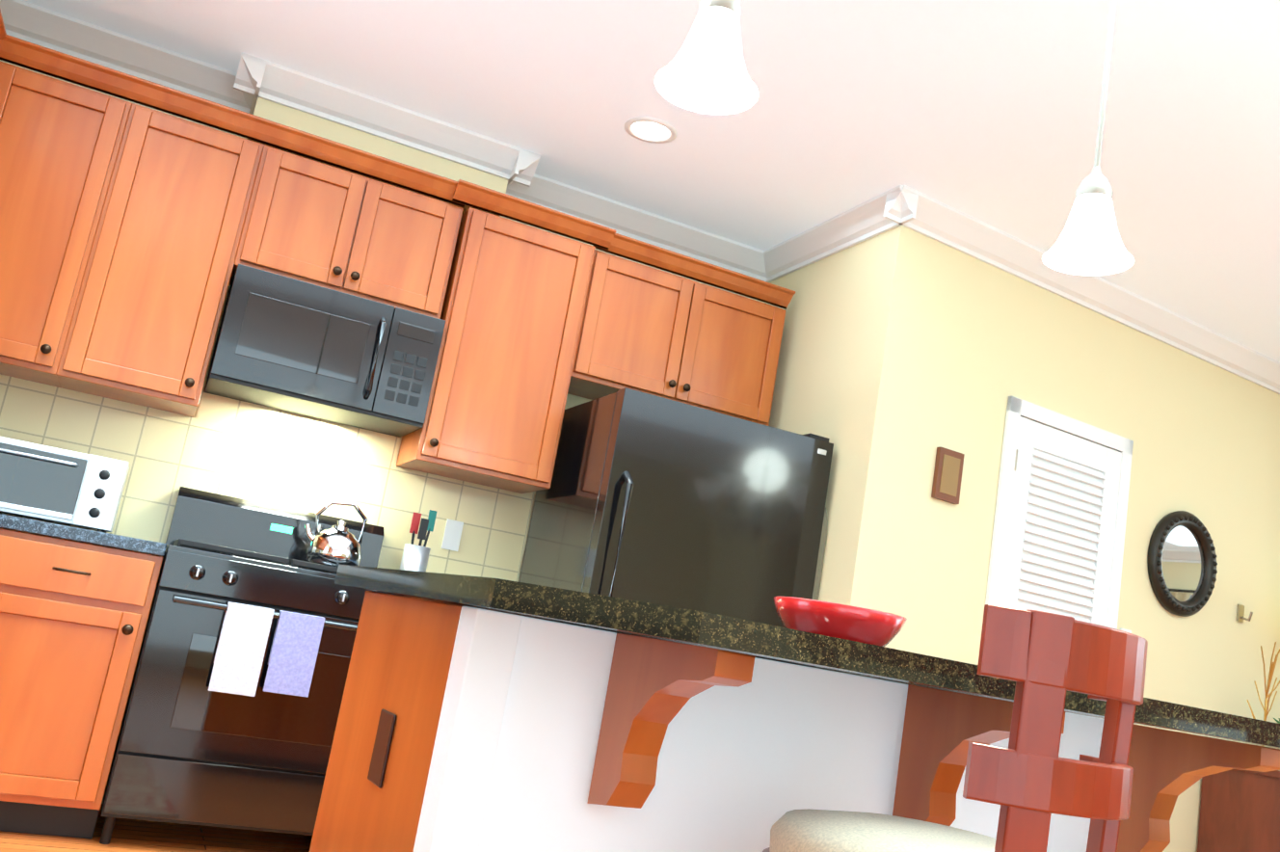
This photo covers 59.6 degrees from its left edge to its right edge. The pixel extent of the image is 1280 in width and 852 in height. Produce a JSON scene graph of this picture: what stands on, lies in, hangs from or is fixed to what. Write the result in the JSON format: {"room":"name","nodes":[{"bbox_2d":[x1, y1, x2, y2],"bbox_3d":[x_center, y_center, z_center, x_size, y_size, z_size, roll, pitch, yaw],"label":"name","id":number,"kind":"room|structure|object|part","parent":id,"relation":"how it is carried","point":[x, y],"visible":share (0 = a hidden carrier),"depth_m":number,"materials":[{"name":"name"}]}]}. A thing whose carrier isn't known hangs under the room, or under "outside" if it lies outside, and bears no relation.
{"room":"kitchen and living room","nodes":[
{"label":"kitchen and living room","id":0,"kind":"room"},
{"bbox_2d":[0,803,312,851],"bbox_3d":[3.675,2.069,2.477,12.060,0.100,8.500,14,-12,-22],"label":"floor","id":1,"kind":"structure","parent":0,"point":[136,836],"depth_m":3.61,"materials":[{"name":"brown wood"}]},
{"bbox_2d":[0,513,166,839],"bbox_3d":[-1.954,0.780,3.604,0.584,0.917,0.637,14,-12,-22],"label":"base cabinet","id":2,"kind":"object","parent":1,"relation":"on","point":[73,617],"depth_m":3.37,"materials":[{"name":"brown wood"}]},
{"bbox_2d":[0,436,129,533],"bbox_3d":[-2.009,0.206,3.808,0.440,0.250,0.299,14,-12,-22],"label":"toaster oven","id":3,"kind":"object","parent":2,"relation":"on","point":[58,485],"visible":1,"depth_m":3.72,"materials":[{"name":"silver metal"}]},
{"bbox_3d":[-1.880,0.355,3.686,0.583,0.039,0.637,14,-12,-22],"label":"top of the base cabinet","id":4,"kind":"part","parent":2,"relation":"part of","materials":[{"name":"grey stone"}]},
{"bbox_2d":[99,486,403,844],"bbox_3d":[-1.309,0.824,3.834,0.756,1.135,0.718,14,-12,-22],"label":"stove","id":5,"kind":"object","parent":1,"relation":"on","point":[191,749],"depth_m":3.53,"materials":[{"name":"black metal"}]},
{"bbox_3d":[-1.177,0.717,3.532,0.300,0.273,0.040,14,-12,-22],"label":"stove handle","id":6,"kind":"part","parent":5,"relation":"part of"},
{"bbox_2d":[304,500,367,567],"bbox_3d":[-1.085,0.383,3.998,0.206,0.243,0.189,14,-12,-22],"label":"kettle","id":7,"kind":"object","parent":5,"relation":"on","point":[336,546],"visible":0.94,"depth_m":3.93,"materials":[{"name":"silver metal"}]},
{"bbox_2d":[518,387,833,627],"bbox_3d":[0.057,0.838,4.354,0.900,1.765,0.868,14,-12,-22],"label":"fridge","id":8,"kind":"object","parent":1,"relation":"on","point":[649,498],"visible":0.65,"depth_m":4.12,"materials":[{"name":"black"}]},
{"bbox_2d":[309,587,1279,851],"bbox_3d":[0.247,0.887,2.069,1.581,0.875,1.062,14,-12,-22],"label":"kitchen island","id":9,"kind":"object","parent":1,"relation":"on","point":[477,713],"depth_m":1.82,"materials":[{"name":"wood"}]},
{"bbox_2d":[334,564,1279,749],"bbox_3d":[0.341,0.442,2.136,1.688,0.039,1.198,14,-12,-22],"label":"island countertop","id":10,"kind":"structure","parent":9,"relation":"on","point":[692,627],"depth_m":1.51,"materials":[{"name":"black stone"}]},
{"bbox_2d":[773,596,906,646],"bbox_3d":[0.399,0.412,2.268,0.270,0.087,0.270,14,-12,-22],"label":"bowl","id":11,"kind":"object","parent":10,"relation":"on","point":[866,626],"visible":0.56,"depth_m":2.17,"materials":[{"name":"red ceramic"}]},
{"bbox_2d":[812,507,827,600],"bbox_3d":[0.540,1.024,4.332,0.025,1.560,0.320,14,-12,-22],"label":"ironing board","id":12,"kind":"object","parent":1,"relation":"on","point":[820,560],"visible":0.17,"depth_m":4.29,"materials":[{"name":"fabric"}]},
{"bbox_2d":[762,604,1147,851],"bbox_3d":[0.369,0.742,1.500,0.529,0.988,0.529,14,-12,-22],"label":"stool","id":13,"kind":"object","parent":1,"relation":"on","point":[1028,780],"visible":1,"depth_m":1.35,"materials":[{"name":"brown wood"}]},
{"bbox_2d":[1197,769,1279,851],"bbox_3d":[2.931,1.957,4.962,0.840,0.800,0.464,16,-12,-29],"label":"base cabinet","id":14,"kind":"object","parent":1,"relation":"on","point":[1240,811],"visible":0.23,"depth_m":4.85,"materials":[{"name":"brown wood"}]},
{"bbox_2d":[1246,641,1279,746],"bbox_3d":[2.803,1.227,4.997,0.174,0.581,0.154,14,-12,-22],"label":"decor","id":15,"kind":"object","parent":14,"relation":"on","point":[1266,688],"visible":0.69,"depth_m":5.00,"materials":[{"name":"brown plant"}]},
{"bbox_2d":[246,97,507,215],"bbox_3d":[-1.033,-1.093,4.479,1.000,0.260,0.200,14,-12,-22],"label":"wall","id":16,"kind":"structure","parent":0,"point":[347,136],"depth_m":4.37,"materials":[{"name":"beige paint"}]},
{"bbox_2d":[0,0,255,114],"bbox_3d":[-1.965,-1.397,4.151,1.060,0.110,0.100,14,-12,-22],"label":"crown molding","id":17,"kind":"structure","parent":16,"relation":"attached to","point":[23,20],"depth_m":4.16,"materials":[{"name":"white wood"}]},
{"bbox_2d":[227,52,543,196],"bbox_3d":[-0.963,-1.180,4.366,1.180,0.110,0.100,14,-12,-22],"label":"crown molding","id":18,"kind":"structure","parent":16,"relation":"attached to","point":[249,83],"depth_m":4.34,"materials":[{"name":"white wood"}]},
{"bbox_2d":[0,59,764,803],"bbox_3d":[-1.298,0.119,4.412,3.690,2.720,0.150,14,-12,-22],"label":"wall","id":19,"kind":"structure","parent":0,"point":[573,401],"depth_m":4.64,"materials":[{"name":"beige paint"}]},
{"bbox_2d":[0,9,30,129],"bbox_3d":[-2.239,-0.850,3.316,0.427,1.065,0.619,14,-12,-22],"label":"upper cabinet","id":20,"kind":"object","parent":19,"relation":"attached to","point":[13,50],"depth_m":3.73,"materials":[{"name":"brown wood"}]},
{"bbox_2d":[80,69,273,417],"bbox_3d":[-1.742,-0.626,4.023,0.520,1.065,0.347,14,-12,-22],"label":"upper cabinet","id":21,"kind":"object","parent":19,"relation":"attached to","point":[133,235],"depth_m":3.90,"materials":[{"name":"brown wood"}]},
{"bbox_2d":[239,121,393,297],"bbox_3d":[-1.267,-0.770,4.252,0.438,0.540,0.347,14,-12,-22],"label":"upper cabinet","id":22,"kind":"object","parent":19,"relation":"attached to","point":[312,222],"depth_m":4.10,"materials":[{"name":"brown wood"}]},
{"bbox_2d":[203,264,445,437],"bbox_3d":[-1.175,-0.264,4.179,0.756,0.415,0.446,14,-12,-22],"label":"microwave","id":23,"kind":"object","parent":22,"relation":"attached to","point":[294,346],"visible":1,"depth_m":4.02,"materials":[{"name":"black"}]},
{"bbox_2d":[362,160,470,319],"bbox_3d":[-0.978,-0.696,4.373,0.438,0.540,0.347,14,-12,-22],"label":"upper cabinet","id":24,"kind":"object","parent":19,"relation":"attached to","point":[416,239],"depth_m":4.25,"materials":[{"name":"brown wood"}]},
{"bbox_2d":[396,183,620,493],"bbox_3d":[-0.536,-0.313,4.510,0.607,1.080,0.378,14,-12,-22],"label":"upper cabinet","id":25,"kind":"object","parent":19,"relation":"attached to","point":[524,309],"depth_m":4.34,"materials":[{"name":"brown wood"}]},
{"bbox_2d":[589,234,713,404],"bbox_3d":[-0.059,-0.422,4.754,0.524,0.615,0.347,14,-12,-22],"label":"upper cabinet","id":26,"kind":"object","parent":19,"relation":"attached to","point":[655,319],"depth_m":4.62,"materials":[{"name":"brown wood"}]},
{"bbox_2d":[690,265,794,426],"bbox_3d":[0.307,-0.329,4.907,0.523,0.615,0.347,14,-12,-22],"label":"upper cabinet","id":27,"kind":"object","parent":19,"relation":"attached to","point":[737,364],"depth_m":4.78,"materials":[{"name":"brown wood"}]},
{"bbox_2d":[400,509,436,572],"bbox_3d":[-0.857,0.471,4.299,0.100,0.310,0.098,14,-12,-22],"label":"utensil crock","id":28,"kind":"object","parent":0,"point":[414,557],"visible":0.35,"depth_m":4.27,"materials":[{"name":"white ceramic"}]},
{"bbox_2d":[21,0,1279,362],"bbox_3d":[4.152,-0.659,3.007,12.060,0.100,8.500,14,-12,-22],"label":"ceiling","id":29,"kind":"structure","parent":0,"point":[987,112],"depth_m":3.83,"materials":[{"name":"white paint"}]},
{"bbox_2d":[624,116,677,143],"bbox_3d":[0.040,-1.098,4.156,0.200,0.007,0.200,14,-12,-22],"label":"recessed light","id":30,"kind":"object","parent":29,"relation":"in","point":[648,129],"visible":1,"depth_m":4.15,"materials":[{"name":"white glass"}]},
{"bbox_2d":[654,0,758,114],"bbox_3d":[0.190,-1.018,1.966,0.176,0.934,0.176,14,-12,-22],"label":"pendant light","id":31,"kind":"object","parent":29,"relation":"hanging from","point":[704,70],"visible":1,"depth_m":1.90,"materials":[{"name":"white glass"}]},
{"bbox_2d":[1042,0,1134,275],"bbox_3d":[1.002,-0.794,2.392,0.176,0.934,0.176,14,-12,-22],"label":"pendant light","id":32,"kind":"object","parent":29,"relation":"hanging from","point":[1089,242],"visible":1,"depth_m":2.32,"materials":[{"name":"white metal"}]},
{"bbox_2d":[764,225,1279,851],"bbox_3d":[1.988,0.854,5.239,3.170,2.720,1.170,14,-12,-22],"label":"wall","id":33,"kind":"structure","parent":0,"point":[905,353],"depth_m":4.65,"materials":[{"name":"beige paint"}]},
{"bbox_2d":[506,176,774,282],"bbox_3d":[0.019,-0.889,4.982,1.360,0.110,0.100,14,-12,-22],"label":"crown molding","id":34,"kind":"structure","parent":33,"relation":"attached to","point":[627,221],"depth_m":4.99,"materials":[{"name":"white wood"}]},
{"bbox_2d":[759,221,841,279],"bbox_3d":[0.719,-0.777,4.930,0.090,0.110,0.540,14,-12,-22],"label":"crown molding","id":35,"kind":"structure","parent":33,"relation":"attached to","point":[804,249],"depth_m":4.98,"materials":[{"name":"white wood"}]},
{"bbox_2d":[931,446,964,504],"bbox_3d":[1.201,0.193,4.355,0.130,0.200,0.022,16,-12,-29],"label":"picture","id":36,"kind":"object","parent":33,"relation":"attached to","point":[947,475],"visible":0.93,"depth_m":4.34,"materials":[{"name":"brown wood"}]},
{"bbox_2d":[821,185,1279,395],"bbox_3d":[2.233,-0.496,5.015,3.000,0.110,0.480,14,-12,-22],"label":"crown molding","id":37,"kind":"structure","parent":33,"relation":"attached to","point":[903,205],"depth_m":4.69,"materials":[{"name":"white wood"}]},
{"bbox_2d":[985,395,1133,719],"bbox_3d":[1.668,0.987,4.563,0.786,2.100,0.114,14,-12,-22],"label":"louvered door","id":38,"kind":"structure","parent":33,"relation":"in","point":[1059,525],"depth_m":4.66,"materials":[{"name":"white wood"}]},
{"bbox_2d":[1120,627,1131,633],"bbox_3d":[2.095,0.937,4.827,0.070,0.120,0.012,16,-12,-29],"label":"switch plate","id":39,"kind":"object","parent":33,"relation":"attached to","point":[1125,629],"visible":0.18,"depth_m":4.83,"materials":[{"name":"white plastic"}]},
{"bbox_2d":[1146,510,1217,616],"bbox_3d":[2.464,0.622,5.055,0.476,0.476,0.048,16,-12,-29],"label":"round mirror","id":40,"kind":"object","parent":33,"relation":"attached to","point":[1182,563],"visible":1,"depth_m":5.06,"materials":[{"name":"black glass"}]},
{"bbox_2d":[1236,604,1253,622],"bbox_3d":[2.844,0.882,5.251,0.041,0.080,0.066,14,-12,-22],"label":"hook","id":41,"kind":"object","parent":33,"relation":"attached to","point":[1240,613],"visible":0.98,"depth_m":5.26,"materials":[{"name":"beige metal"}]},
{"bbox_3d":[-1.310,-0.696,0.230,0.150,2.720,7.900,14,-12,-22],"label":"wall","id":42,"kind":"structure","parent":0,"visible":0},
{"bbox_2d":[0,373,533,581],"bbox_3d":[-1.631,0.160,4.170,2.570,0.603,0.009,14,-12,-22],"label":"tile backsplash","id":43,"kind":"structure","parent":42,"relation":"attached to","point":[218,444],"depth_m":4.25,"materials":[{"name":"beige tile"}]},
{"bbox_2d":[441,518,463,551],"bbox_3d":[-0.758,0.442,4.522,0.070,0.120,0.006,14,-12,-22],"label":"electrical outlet plate","id":44,"kind":"object","parent":43,"relation":"attached to","point":[452,535],"visible":1,"depth_m":4.51,"materials":[{"name":"white plastic"}]}
]}

